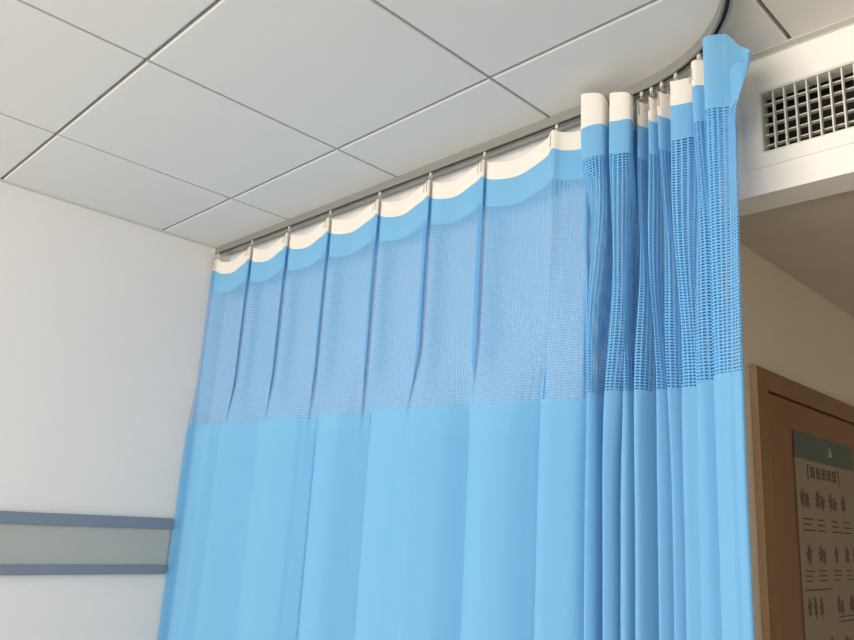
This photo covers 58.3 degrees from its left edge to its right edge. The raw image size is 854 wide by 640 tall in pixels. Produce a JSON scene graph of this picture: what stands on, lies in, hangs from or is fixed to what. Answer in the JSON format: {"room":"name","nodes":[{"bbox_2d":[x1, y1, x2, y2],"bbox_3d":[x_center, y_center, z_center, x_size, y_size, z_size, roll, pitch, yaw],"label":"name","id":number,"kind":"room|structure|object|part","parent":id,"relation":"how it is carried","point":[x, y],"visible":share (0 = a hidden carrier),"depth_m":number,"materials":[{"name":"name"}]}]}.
{"room":"hospital room","nodes":[
{"label":"hospital room","id":0,"kind":"room"},
{"bbox_2d":[0,177,230,639],"bbox_3d":[-2.456,0.505,1.563,0.100,2.780,4.470,-11,-20,44],"label":"wall","id":1,"kind":"structure","parent":0,"point":[102,316],"depth_m":2.79,"materials":[{"name":"paint"}]},
{"bbox_2d":[0,511,172,574],"bbox_3d":[-2.060,0.527,1.874,0.022,0.202,3.057,-11,-20,44],"label":"panel","id":2,"kind":"object","parent":1,"relation":"attached to","point":[31,543],"visible":1,"depth_m":2.68,"materials":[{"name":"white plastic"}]},
{"bbox_3d":[-2.064,0.532,1.876,0.012,0.132,3.057,-11,-20,44],"label":"panel","id":3,"kind":"part","parent":2,"relation":"part of","materials":[{"name":"white plastic"}]},
{"bbox_2d":[0,179,228,251],"bbox_3d":[-2.348,-0.752,1.836,0.018,0.005,4.248,-11,-20,44],"label":"trim","id":4,"kind":"structure","parent":1,"relation":"attached to","point":[1,180],"depth_m":2.90,"materials":[{"name":"grey paint"}]},
{"bbox_2d":[0,0,853,246],"bbox_3d":[0.436,-0.871,0.934,5.440,0.100,7.100,-11,-20,44],"label":"ceiling","id":5,"kind":"structure","parent":0,"point":[216,123],"depth_m":1.94,"materials":[{"name":"tile"}]},
{"bbox_2d":[214,0,732,254],"bbox_3d":[-1.455,-0.877,1.087,2.352,0.028,3.986,-11,-20,44],"label":"track","id":6,"kind":"object","parent":5,"relation":"attached to","point":[721,16],"visible":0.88,"depth_m":2.17,"materials":[{"name":"silver metal"}]},
{"bbox_2d":[323,210,331,227],"bbox_3d":[-0.345,-0.368,2.686,0.014,0.102,0.027,-11,-20,44],"label":"curtain hook","id":7,"kind":"object","parent":6,"relation":"hanging from","point":[330,211],"visible":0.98,"depth_m":2.69,"materials":[{"name":"white plastic"}]},
{"bbox_2d":[372,191,381,210],"bbox_3d":[-0.161,-0.403,2.505,0.014,0.102,0.027,-11,-20,44],"label":"curtain hook","id":8,"kind":"object","parent":6,"relation":"hanging from","point":[380,191],"visible":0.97,"depth_m":2.50,"materials":[{"name":"white plastic"}]},
{"bbox_2d":[423,172,431,191],"bbox_3d":[0.005,-0.435,2.342,0.014,0.102,0.027,-11,-20,44],"label":"curtain hook","id":9,"kind":"object","parent":6,"relation":"hanging from","point":[430,173],"visible":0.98,"depth_m":2.34,"materials":[{"name":"white plastic"}]},
{"bbox_2d":[477,151,486,172],"bbox_3d":[0.160,-0.465,2.190,0.014,0.102,0.027,-11,-20,44],"label":"curtain hook","id":10,"kind":"object","parent":6,"relation":"hanging from","point":[485,152],"visible":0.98,"depth_m":2.19,"materials":[{"name":"white plastic"}]},
{"bbox_2d":[550,124,558,146],"bbox_3d":[0.338,-0.500,2.016,0.014,0.102,0.027,-11,-20,44],"label":"curtain hook","id":11,"kind":"object","parent":6,"relation":"hanging from","point":[556,125],"visible":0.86,"depth_m":2.02,"materials":[{"name":"white plastic"}]},
{"bbox_2d":[634,91,643,115],"bbox_3d":[0.513,-0.534,1.843,0.027,0.102,0.014,15,-19,-39],"label":"curtain hook","id":12,"kind":"object","parent":6,"relation":"hanging from","point":[642,92],"visible":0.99,"depth_m":1.84,"materials":[{"name":"white plastic"}]},
{"bbox_2d":[157,34,754,639],"bbox_3d":[-0.175,0.662,2.122,2.281,2.318,0.197,-11,-20,44],"label":"privacy curtain","id":13,"kind":"object","parent":12,"relation":"hanging from","point":[618,513],"visible":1,"depth_m":1.91,"materials":[{"name":"blue fabric"}]},
{"bbox_3d":[-0.205,1.020,2.038,2.257,1.581,0.199,-11,-20,44],"label":"solid panel","id":14,"kind":"part","parent":13,"relation":"part of","materials":[{"name":"blue fabric"}]},
{"bbox_3d":[-0.140,-0.007,2.303,2.264,0.579,0.195,-11,-20,44],"label":"net panel","id":15,"kind":"part","parent":13,"relation":"part of","materials":[{"name":"blue fabric"}]},
{"bbox_2d":[644,86,653,112],"bbox_3d":[0.530,-0.538,1.822,0.028,0.102,0.014,14,-18,-34],"label":"curtain hook","id":16,"kind":"object","parent":6,"relation":"hanging from","point":[651,88],"visible":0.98,"depth_m":1.82,"materials":[{"name":"white plastic"}]},
{"bbox_2d":[654,80,663,107],"bbox_3d":[0.546,-0.543,1.798,0.028,0.102,0.014,12,-17,-30],"label":"curtain hook","id":17,"kind":"object","parent":6,"relation":"hanging from","point":[662,82],"visible":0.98,"depth_m":1.80,"materials":[{"name":"white plastic"}]},
{"bbox_2d":[667,71,677,99],"bbox_3d":[0.567,-0.552,1.761,0.028,0.102,0.014,10,-16,-23],"label":"curtain hook","id":18,"kind":"object","parent":6,"relation":"hanging from","point":[676,73],"visible":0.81,"depth_m":1.76,"materials":[{"name":"white plastic"}]},
{"bbox_2d":[689,51,700,82],"bbox_3d":[0.593,-0.569,1.687,0.027,0.102,0.014,6,-15,-11],"label":"curtain hook","id":19,"kind":"object","parent":6,"relation":"hanging from","point":[699,53],"visible":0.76,"depth_m":1.69,"materials":[{"name":"white plastic"}]},
{"bbox_2d":[210,24,853,423],"bbox_3d":[0.972,0.612,1.188,5.240,2.780,0.100,-11,-20,44],"label":"wall","id":20,"kind":"structure","parent":0,"point":[517,153],"depth_m":2.17,"materials":[{"name":"paint"}]},
{"bbox_2d":[227,15,853,254],"bbox_3d":[1.003,-0.646,1.468,5.240,0.008,0.022,-11,-20,44],"label":"trim","id":21,"kind":"structure","parent":20,"relation":"attached to","point":[846,22],"depth_m":2.19,"materials":[{"name":"grey paint"}]},
{"bbox_2d":[743,42,853,171],"bbox_3d":[0.956,-0.482,1.478,0.686,0.222,0.004,-11,-20,44],"label":"trim","id":22,"kind":"structure","parent":20,"relation":"attached to","point":[756,159],"depth_m":1.65,"materials":[{"name":"paint"}]},
{"bbox_2d":[758,60,853,152],"bbox_3d":[0.985,-0.467,1.510,0.613,0.150,0.091,-11,-20,44],"label":"air vent","id":23,"kind":"object","parent":20,"relation":"in","point":[819,104],"visible":0.87,"depth_m":1.66,"materials":[{"name":"white metal"}]},
{"bbox_2d":[650,204,853,639],"bbox_3d":[1.429,1.163,2.407,0.100,2.377,2.630,-11,-20,44],"label":"wall","id":24,"kind":"structure","parent":0,"point":[790,331],"depth_m":2.09,"materials":[{"name":"paint"}]},
{"bbox_2d":[749,365,853,639],"bbox_3d":[1.116,1.201,1.952,0.076,2.040,0.989,-11,-20,44],"label":"door","id":25,"kind":"structure","parent":24,"relation":"in","point":[777,401],"depth_m":1.89,"materials":[{"name":"brown wood"}]},
{"bbox_2d":[792,430,853,639],"bbox_3d":[1.101,0.674,2.073,0.002,0.697,0.465,-11,-20,44],"label":"poster","id":26,"kind":"object","parent":25,"relation":"attached to","point":[824,477],"visible":1,"depth_m":2.06,"materials":[{"name":"paper"}]},
{"bbox_2d":[800,490,804,507],"bbox_3d":[0.974,0.462,1.985,0.001,0.050,0.036,-11,-20,44],"label":"picture","id":27,"kind":"object","parent":26,"relation":"on","point":[802,492],"depth_m":1.98,"materials":[{"name":"brown paper"}]},
{"bbox_2d":[805,493,809,507],"bbox_3d":[0.996,0.472,2.006,0.001,0.039,0.036,-11,-20,44],"label":"picture","id":28,"kind":"object","parent":26,"relation":"on","point":[807,495],"depth_m":2.01,"materials":[{"name":"brown paper"}]},
{"bbox_2d":[807,544,811,564],"bbox_3d":[0.983,0.603,1.966,0.001,0.053,0.039,-11,-20,44],"label":"picture","id":29,"kind":"object","parent":26,"relation":"on","point":[809,546],"depth_m":1.97,"materials":[{"name":"brown paper"}]},
{"bbox_2d":[808,599,811,616],"bbox_3d":[0.962,0.723,1.922,0.001,0.046,0.024,-11,-20,44],"label":"picture","id":30,"kind":"object","parent":26,"relation":"attached to","point":[809,600],"depth_m":1.92,"materials":[{"name":"brown"}]},
{"bbox_2d":[814,597,817,618],"bbox_3d":[0.990,0.733,1.948,0.001,0.055,0.023,-11,-20,44],"label":"picture","id":31,"kind":"object","parent":26,"relation":"attached to","point":[815,598],"depth_m":1.95,"materials":[{"name":"brown"}]},
{"bbox_2d":[815,491,819,508],"bbox_3d":[1.053,0.484,2.061,0.001,0.051,0.036,-11,-20,44],"label":"picture","id":32,"kind":"object","parent":26,"relation":"on","point":[817,493],"depth_m":2.06,"materials":[{"name":"brown paper"}]},
{"bbox_2d":[819,547,822,563],"bbox_3d":[1.040,0.620,2.021,0.001,0.048,0.028,-11,-20,44],"label":"picture","id":33,"kind":"object","parent":26,"relation":"on","point":[820,548],"depth_m":2.02,"materials":[{"name":"brown paper"}]},
{"bbox_2d":[820,598,823,617],"bbox_3d":[1.020,0.743,1.976,0.001,0.051,0.026,-11,-20,44],"label":"picture","id":34,"kind":"object","parent":26,"relation":"attached to","point":[821,599],"depth_m":1.98,"materials":[{"name":"brown"}]},
{"bbox_2d":[820,496,824,511],"bbox_3d":[1.078,0.500,2.083,0.001,0.043,0.039,-11,-20,44],"label":"picture","id":35,"kind":"object","parent":26,"relation":"on","point":[822,498],"depth_m":2.08,"materials":[{"name":"brown paper"}]},
{"bbox_2d":[822,549,826,563],"bbox_3d":[1.058,0.631,2.037,0.001,0.041,0.027,-11,-20,44],"label":"picture","id":36,"kind":"object","parent":26,"relation":"on","point":[824,551],"depth_m":2.04,"materials":[{"name":"brown paper"}]},
{"bbox_2d":[829,493,832,510],"bbox_3d":[1.123,0.506,2.128,0.001,0.053,0.034,-11,-20,44],"label":"picture","id":37,"kind":"object","parent":26,"relation":"on","point":[830,494],"depth_m":2.13,"materials":[{"name":"brown paper"}]},
{"bbox_2d":[833,498,836,510],"bbox_3d":[1.145,0.518,2.148,0.001,0.038,0.034,-11,-20,44],"label":"picture","id":38,"kind":"object","parent":26,"relation":"on","point":[834,499],"depth_m":2.15,"materials":[{"name":"brown paper"}]},
{"bbox_2d":[835,546,838,563],"bbox_3d":[1.127,0.645,2.104,0.001,0.048,0.031,-11,-20,44],"label":"picture","id":39,"kind":"object","parent":26,"relation":"on","point":[836,547],"depth_m":2.11,"materials":[{"name":"brown paper"}]},
{"bbox_2d":[837,595,840,612],"bbox_3d":[1.112,0.769,2.065,0.001,0.049,0.028,-11,-20,44],"label":"picture","id":40,"kind":"object","parent":26,"relation":"on","point":[838,596],"depth_m":2.07,"materials":[{"name":"brown"}]},
{"bbox_2d":[841,599,844,614],"bbox_3d":[1.131,0.781,2.082,0.001,0.042,0.029,-11,-20,44],"label":"picture","id":41,"kind":"object","parent":26,"relation":"on","point":[842,600],"depth_m":2.08,"materials":[{"name":"brown"}]},
{"bbox_2d":[841,496,845,511],"bbox_3d":[1.195,0.529,2.197,0.001,0.049,0.040,-11,-20,44],"label":"picture","id":42,"kind":"object","parent":26,"relation":"on","point":[843,498],"depth_m":2.20,"materials":[{"name":"brown paper"}]},
{"bbox_2d":[845,546,849,563],"bbox_3d":[1.188,0.664,2.163,0.001,0.048,0.037,-11,-20,44],"label":"picture","id":43,"kind":"object","parent":26,"relation":"on","point":[847,548],"depth_m":2.16,"materials":[{"name":"brown paper"}]},
{"bbox_2d":[850,595,853,612],"bbox_3d":[1.186,0.791,2.136,0.001,0.052,0.039,-11,-20,44],"label":"picture","id":44,"kind":"object","parent":26,"relation":"on","point":[851,596],"depth_m":2.14,"materials":[{"name":"brown"}]},
{"bbox_2d":[721,190,853,317],"bbox_3d":[2.685,-0.201,1.601,3.168,0.038,2.540,-11,-20,44],"label":"ceiling","id":45,"kind":"structure","parent":0,"point":[811,241],"depth_m":1.94,"materials":[{"name":"paint"}]}
]}

